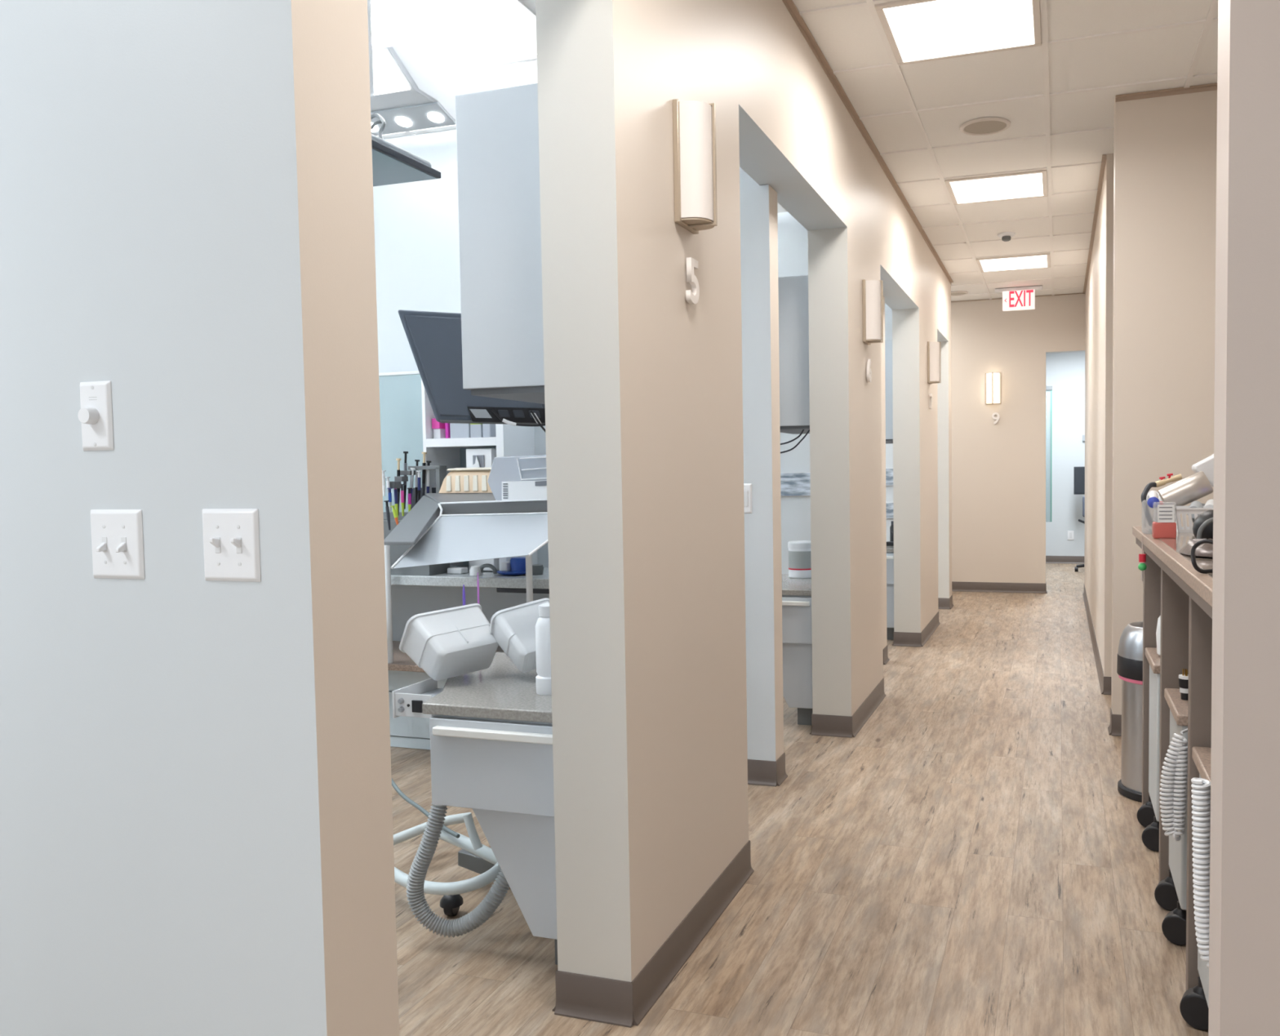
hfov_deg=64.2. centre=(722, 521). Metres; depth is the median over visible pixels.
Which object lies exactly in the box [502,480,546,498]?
print
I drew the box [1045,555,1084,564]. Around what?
baseboard
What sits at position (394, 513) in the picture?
syringe
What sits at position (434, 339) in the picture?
monitor
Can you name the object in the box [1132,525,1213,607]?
countertop
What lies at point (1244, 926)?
wall
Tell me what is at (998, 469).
wall
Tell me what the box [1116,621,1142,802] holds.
bin
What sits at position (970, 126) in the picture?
grille
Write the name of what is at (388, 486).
syringe
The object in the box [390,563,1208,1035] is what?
floor
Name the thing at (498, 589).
handle
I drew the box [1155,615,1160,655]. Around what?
jug
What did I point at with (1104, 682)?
baseboard
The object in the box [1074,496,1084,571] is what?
office chair
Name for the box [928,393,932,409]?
number
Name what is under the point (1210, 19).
grid
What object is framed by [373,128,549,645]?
wall partition
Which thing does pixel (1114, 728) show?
baseboard
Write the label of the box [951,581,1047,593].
baseboard
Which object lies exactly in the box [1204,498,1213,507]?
roll
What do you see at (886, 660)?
baseboard
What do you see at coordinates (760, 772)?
baseboard
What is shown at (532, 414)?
socket
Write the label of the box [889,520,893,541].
bottle
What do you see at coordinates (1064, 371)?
wall
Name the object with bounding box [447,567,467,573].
box
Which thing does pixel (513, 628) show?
plastic tub
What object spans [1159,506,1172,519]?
print
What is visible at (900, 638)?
baseboard
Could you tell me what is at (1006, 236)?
smoke detector
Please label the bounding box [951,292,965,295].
grille
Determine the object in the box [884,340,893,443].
upper cabinet
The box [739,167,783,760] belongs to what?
wall partition
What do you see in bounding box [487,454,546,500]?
box
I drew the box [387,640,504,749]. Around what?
base cabinet
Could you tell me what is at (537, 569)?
cup
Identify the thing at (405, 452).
syringe
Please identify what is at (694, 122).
wall sconce
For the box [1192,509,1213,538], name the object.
headset
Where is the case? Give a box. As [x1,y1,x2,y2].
[1191,453,1213,487]
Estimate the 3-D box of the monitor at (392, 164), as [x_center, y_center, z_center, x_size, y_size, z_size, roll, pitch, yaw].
[-1.292,-1.513,3.272,0.500,0.715,0.550,0,3,18]
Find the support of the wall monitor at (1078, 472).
attached to the wall at (1064, 371)
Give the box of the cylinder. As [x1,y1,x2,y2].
[1158,471,1213,522]
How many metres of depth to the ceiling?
4.61 m
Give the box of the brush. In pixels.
[462,584,465,605]
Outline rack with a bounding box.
[382,465,449,575]
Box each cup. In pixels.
[469,564,483,575]
[510,556,525,571]
[532,564,543,575]
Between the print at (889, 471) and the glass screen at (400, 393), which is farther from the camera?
the print at (889, 471)
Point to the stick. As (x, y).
(477, 572)
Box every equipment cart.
[1137,647,1159,851]
[1154,688,1187,945]
[1179,746,1211,1030]
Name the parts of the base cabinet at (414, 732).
drawer, kick panel, drawer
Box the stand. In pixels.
[383,493,547,663]
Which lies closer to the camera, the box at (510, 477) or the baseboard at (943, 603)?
the box at (510, 477)
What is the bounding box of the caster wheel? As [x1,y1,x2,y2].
[440,893,463,908]
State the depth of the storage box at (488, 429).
4.83 m
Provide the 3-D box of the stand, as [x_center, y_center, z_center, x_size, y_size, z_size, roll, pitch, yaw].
[-1.135,0.281,4.252,1.105,0.788,0.647,0,3,18]
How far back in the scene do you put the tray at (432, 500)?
4.28 m
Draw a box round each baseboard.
[552,840,754,1027]
[747,752,787,786]
[809,677,885,737]
[883,644,888,664]
[892,611,940,646]
[937,595,953,608]
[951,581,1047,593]
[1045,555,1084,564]
[1082,584,1111,694]
[1107,707,1121,736]
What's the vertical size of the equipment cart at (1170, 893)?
0.654 m
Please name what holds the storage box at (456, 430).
on the shelf unit at (509, 440)
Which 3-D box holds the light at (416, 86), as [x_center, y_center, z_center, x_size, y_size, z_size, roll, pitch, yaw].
[-1.547,-1.732,4.102,1.020,0.352,0.720,0,3,18]
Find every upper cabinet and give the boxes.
[455,83,544,404]
[777,275,809,453]
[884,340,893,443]
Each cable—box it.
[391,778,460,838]
[1190,538,1213,573]
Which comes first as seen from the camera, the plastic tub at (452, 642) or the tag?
the plastic tub at (452, 642)
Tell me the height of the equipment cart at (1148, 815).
0.645 m
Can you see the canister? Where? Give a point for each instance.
(799, 551)
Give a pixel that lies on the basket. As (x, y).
(1184, 510)
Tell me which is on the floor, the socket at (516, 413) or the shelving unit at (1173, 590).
the shelving unit at (1173, 590)
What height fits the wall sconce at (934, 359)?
0.317 m
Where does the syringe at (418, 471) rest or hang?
in the rack
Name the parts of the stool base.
leg, leg, plate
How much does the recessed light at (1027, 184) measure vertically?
0.015 m
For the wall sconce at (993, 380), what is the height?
0.322 m
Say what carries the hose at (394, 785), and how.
on the stool base
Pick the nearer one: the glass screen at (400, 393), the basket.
the basket
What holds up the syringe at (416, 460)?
in the rack
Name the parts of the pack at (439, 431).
lid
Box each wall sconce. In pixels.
[672,98,717,234]
[862,280,883,345]
[927,341,941,384]
[985,372,1000,404]
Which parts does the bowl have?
dish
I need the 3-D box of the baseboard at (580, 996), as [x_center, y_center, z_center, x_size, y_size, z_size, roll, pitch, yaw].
[-0.158,1.115,2.884,0.226,0.102,0.987,0,3,18]
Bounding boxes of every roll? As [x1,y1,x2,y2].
[1187,501,1203,518]
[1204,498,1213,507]
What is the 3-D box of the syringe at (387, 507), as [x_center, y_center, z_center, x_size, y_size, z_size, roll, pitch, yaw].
[-1.537,-0.027,4.649,0.028,0.136,0.023,0,3,18]
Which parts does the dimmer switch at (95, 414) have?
knob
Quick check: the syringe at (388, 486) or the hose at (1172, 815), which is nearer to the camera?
the hose at (1172, 815)
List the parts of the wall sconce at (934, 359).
plate, lamp shade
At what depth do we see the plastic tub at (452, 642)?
2.92 m
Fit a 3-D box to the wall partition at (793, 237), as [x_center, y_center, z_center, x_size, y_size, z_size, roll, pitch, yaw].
[-0.586,-0.570,7.319,3.490,3.040,0.170,0,3,18]
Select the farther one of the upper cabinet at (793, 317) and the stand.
the upper cabinet at (793, 317)
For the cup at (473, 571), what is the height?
0.045 m
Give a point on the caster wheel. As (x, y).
(447, 901)
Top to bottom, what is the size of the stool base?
0.283 m
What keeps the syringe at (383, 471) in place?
in the rack
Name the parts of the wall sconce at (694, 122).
plate, lamp shade, plate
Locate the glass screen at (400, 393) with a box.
[378,370,422,511]
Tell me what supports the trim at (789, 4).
attached to the wall at (643, 388)
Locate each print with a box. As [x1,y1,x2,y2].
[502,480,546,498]
[780,471,810,496]
[885,467,893,485]
[885,502,893,518]
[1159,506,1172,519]
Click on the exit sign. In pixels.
(1014, 299)
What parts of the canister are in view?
lid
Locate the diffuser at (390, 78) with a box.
[373,50,410,95]
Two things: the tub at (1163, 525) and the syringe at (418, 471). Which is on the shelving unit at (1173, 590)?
the tub at (1163, 525)
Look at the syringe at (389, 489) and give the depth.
4.72 m
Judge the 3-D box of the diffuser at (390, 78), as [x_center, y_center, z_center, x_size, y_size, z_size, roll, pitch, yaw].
[-1.630,-1.638,3.835,0.950,0.092,0.144,0,3,18]
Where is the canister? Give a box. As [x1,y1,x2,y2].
[787,540,811,578]
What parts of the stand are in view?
post, edge trim, panel, edge trim, edge trim, post, edge trim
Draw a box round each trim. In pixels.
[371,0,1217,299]
[782,0,1217,302]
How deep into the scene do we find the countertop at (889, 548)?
7.62 m
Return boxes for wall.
[535,0,951,982]
[951,293,1084,583]
[1045,351,1084,555]
[1045,386,1052,521]
[1084,153,1113,676]
[1111,89,1217,714]
[1208,0,1279,1035]
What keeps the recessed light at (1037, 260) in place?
in the ceiling
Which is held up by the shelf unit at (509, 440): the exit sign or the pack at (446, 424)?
the pack at (446, 424)
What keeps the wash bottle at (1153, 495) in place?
on the shelving unit at (1173, 590)
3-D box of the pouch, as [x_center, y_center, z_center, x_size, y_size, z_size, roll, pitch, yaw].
[1.225,0.069,2.523,0.141,0.046,0.451,0,3,18]
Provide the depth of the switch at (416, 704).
2.78 m
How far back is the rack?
4.77 m
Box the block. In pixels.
[886,541,893,546]
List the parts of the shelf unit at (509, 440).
panel, shelf, panel, panel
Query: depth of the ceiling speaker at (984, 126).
5.13 m
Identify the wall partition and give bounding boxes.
[0,0,399,1035]
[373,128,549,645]
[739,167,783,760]
[777,212,887,648]
[884,303,893,541]
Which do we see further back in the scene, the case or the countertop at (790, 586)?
the countertop at (790, 586)
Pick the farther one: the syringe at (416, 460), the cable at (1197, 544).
the syringe at (416, 460)
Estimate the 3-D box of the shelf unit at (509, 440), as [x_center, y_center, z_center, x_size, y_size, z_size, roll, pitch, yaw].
[-1.188,-0.259,4.967,0.440,0.976,0.300,0,3,18]
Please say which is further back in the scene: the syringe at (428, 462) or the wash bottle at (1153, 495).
the syringe at (428, 462)
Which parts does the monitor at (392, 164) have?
arm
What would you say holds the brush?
in the plastic tub at (452, 642)
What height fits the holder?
0.053 m
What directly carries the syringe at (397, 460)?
in the rack
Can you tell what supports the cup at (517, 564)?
on the bowl
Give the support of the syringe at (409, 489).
in the rack
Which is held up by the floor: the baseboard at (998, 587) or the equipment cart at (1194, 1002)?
the equipment cart at (1194, 1002)
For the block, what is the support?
on the countertop at (889, 548)
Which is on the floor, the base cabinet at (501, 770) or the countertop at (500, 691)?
the base cabinet at (501, 770)
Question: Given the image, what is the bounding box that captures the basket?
[1175,506,1213,533]
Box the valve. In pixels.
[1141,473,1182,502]
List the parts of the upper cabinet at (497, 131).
panel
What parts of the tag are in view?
cord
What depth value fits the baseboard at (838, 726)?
4.99 m
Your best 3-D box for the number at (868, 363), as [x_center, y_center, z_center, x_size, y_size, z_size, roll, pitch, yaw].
[0.766,-0.790,5.316,0.014,0.123,0.076,0,3,18]
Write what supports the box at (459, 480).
on the stand
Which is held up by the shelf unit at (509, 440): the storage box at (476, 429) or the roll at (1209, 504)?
the storage box at (476, 429)
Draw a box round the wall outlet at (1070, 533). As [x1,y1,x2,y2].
[1067,530,1074,539]
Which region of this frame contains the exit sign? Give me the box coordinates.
[995,285,1042,311]
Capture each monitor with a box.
[367,0,440,186]
[398,310,545,431]
[1073,466,1084,494]
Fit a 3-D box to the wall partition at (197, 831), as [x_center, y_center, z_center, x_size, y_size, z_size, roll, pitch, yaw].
[-2.279,-0.292,2.217,3.480,3.040,0.185,0,3,18]
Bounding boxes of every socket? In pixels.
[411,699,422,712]
[497,409,510,417]
[512,409,524,417]
[528,410,540,417]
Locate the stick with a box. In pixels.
[477,572,479,604]
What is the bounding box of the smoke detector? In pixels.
[997,231,1014,241]
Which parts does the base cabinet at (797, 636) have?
handle, drawer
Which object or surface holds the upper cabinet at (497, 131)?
attached to the wall at (643, 388)
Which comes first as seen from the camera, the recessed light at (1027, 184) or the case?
the case
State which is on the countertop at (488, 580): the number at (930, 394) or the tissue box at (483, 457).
the tissue box at (483, 457)
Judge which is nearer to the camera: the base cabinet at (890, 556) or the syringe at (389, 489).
the syringe at (389, 489)
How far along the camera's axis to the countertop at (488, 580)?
4.63 m
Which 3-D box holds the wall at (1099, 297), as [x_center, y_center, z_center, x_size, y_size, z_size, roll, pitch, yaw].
[3.498,-0.653,7.788,1.250,3.040,4.770,0,3,18]
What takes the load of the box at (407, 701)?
attached to the countertop at (500, 691)
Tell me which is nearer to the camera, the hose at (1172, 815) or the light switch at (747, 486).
the hose at (1172, 815)
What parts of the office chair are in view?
leg, backrest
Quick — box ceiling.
[371,0,1217,301]
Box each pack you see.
[431,417,445,438]
[444,422,450,438]
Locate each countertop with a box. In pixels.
[391,565,549,589]
[422,652,551,722]
[782,573,811,595]
[886,541,893,552]
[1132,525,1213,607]
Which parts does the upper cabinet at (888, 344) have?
panel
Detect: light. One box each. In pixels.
[370,43,490,135]
[874,0,1041,65]
[944,169,1047,204]
[976,253,1050,272]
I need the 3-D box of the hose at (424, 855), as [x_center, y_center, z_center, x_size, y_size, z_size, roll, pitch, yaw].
[-0.716,0.918,2.788,0.305,0.444,0.076,-1,3,-1]
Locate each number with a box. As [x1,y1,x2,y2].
[685,257,699,304]
[866,359,871,382]
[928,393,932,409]
[991,412,999,424]
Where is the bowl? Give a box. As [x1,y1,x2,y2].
[497,556,525,575]
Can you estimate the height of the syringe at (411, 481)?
0.170 m
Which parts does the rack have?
panel, panel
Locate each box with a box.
[392,677,443,718]
[439,466,492,493]
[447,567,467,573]
[449,422,471,438]
[466,448,499,570]
[470,423,483,437]
[482,423,496,437]
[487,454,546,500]
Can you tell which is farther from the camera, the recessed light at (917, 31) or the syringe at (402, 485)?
the syringe at (402, 485)
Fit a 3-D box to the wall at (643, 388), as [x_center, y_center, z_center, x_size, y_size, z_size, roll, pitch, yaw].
[0.118,-0.401,3.710,0.194,3.040,12.350,0,3,18]
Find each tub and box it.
[399,603,498,680]
[488,597,549,672]
[1151,502,1176,538]
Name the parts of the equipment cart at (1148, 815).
stem, stem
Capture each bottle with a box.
[535,602,551,695]
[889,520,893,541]
[1142,490,1159,533]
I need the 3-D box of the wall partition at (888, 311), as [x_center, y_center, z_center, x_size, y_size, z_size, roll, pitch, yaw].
[0.305,-0.720,10.075,3.450,3.040,0.130,0,3,18]
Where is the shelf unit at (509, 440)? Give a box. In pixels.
[421,378,537,570]
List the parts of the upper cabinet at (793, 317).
cord, panel, cord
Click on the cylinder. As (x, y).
(1195, 486)
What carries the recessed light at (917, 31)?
in the ceiling
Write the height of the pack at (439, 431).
0.100 m
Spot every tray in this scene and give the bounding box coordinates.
[425,493,547,514]
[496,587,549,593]
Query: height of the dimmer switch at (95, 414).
0.117 m
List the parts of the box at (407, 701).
knob, knob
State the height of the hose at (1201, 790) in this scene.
0.383 m
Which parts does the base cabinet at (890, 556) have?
drawer, handle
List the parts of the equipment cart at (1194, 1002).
stem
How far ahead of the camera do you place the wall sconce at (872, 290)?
5.21 m
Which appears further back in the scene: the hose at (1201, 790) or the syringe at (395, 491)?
the syringe at (395, 491)
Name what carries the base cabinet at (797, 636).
on the floor
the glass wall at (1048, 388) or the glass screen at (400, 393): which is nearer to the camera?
the glass screen at (400, 393)
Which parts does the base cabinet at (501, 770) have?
drawer, handle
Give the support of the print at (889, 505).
attached to the wall partition at (888, 311)
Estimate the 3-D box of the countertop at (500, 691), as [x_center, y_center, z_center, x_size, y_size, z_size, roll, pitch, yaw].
[-0.569,0.474,2.983,0.648,0.029,0.730,0,3,18]
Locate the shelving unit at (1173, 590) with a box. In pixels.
[1132,525,1213,990]
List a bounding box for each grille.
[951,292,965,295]
[964,120,1006,133]
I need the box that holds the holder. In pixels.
[469,563,497,575]
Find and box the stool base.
[393,812,501,915]
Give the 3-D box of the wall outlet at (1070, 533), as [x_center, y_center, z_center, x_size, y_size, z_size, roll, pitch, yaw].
[4.644,0.187,13.550,0.080,0.120,0.011,0,3,18]
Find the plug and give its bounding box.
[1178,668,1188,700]
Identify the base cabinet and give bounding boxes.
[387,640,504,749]
[429,714,557,964]
[782,595,812,724]
[886,551,893,639]
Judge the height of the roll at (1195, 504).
0.057 m
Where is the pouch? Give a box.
[1178,537,1213,562]
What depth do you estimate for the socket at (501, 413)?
3.72 m
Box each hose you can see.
[406,802,509,937]
[1159,733,1187,840]
[1191,777,1210,968]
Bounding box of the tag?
[1137,537,1146,581]
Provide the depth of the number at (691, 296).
2.73 m
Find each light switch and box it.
[90,509,144,579]
[202,508,261,582]
[743,483,751,513]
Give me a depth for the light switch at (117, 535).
1.72 m
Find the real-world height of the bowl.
0.077 m
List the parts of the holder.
arm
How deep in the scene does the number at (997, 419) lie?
10.48 m
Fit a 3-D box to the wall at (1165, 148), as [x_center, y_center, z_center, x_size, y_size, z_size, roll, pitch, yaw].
[2.479,-0.485,4.707,1.250,3.040,0.130,0,3,18]
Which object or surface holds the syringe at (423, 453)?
in the rack
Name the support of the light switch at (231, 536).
attached to the wall partition at (197, 831)
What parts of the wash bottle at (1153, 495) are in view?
spout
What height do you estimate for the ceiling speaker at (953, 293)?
0.011 m
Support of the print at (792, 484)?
attached to the wall partition at (793, 237)
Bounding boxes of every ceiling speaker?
[951,291,968,296]
[960,117,1010,135]
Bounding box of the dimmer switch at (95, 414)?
[77,380,114,450]
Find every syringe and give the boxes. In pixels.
[382,470,386,496]
[383,500,391,529]
[385,476,390,496]
[386,488,392,511]
[390,505,398,524]
[393,488,398,519]
[395,457,401,515]
[400,484,404,515]
[403,451,408,509]
[407,488,412,512]
[409,467,415,497]
[414,459,419,503]
[416,470,422,501]
[422,452,426,496]
[426,461,431,493]
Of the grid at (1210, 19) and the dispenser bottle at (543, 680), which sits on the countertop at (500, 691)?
the dispenser bottle at (543, 680)

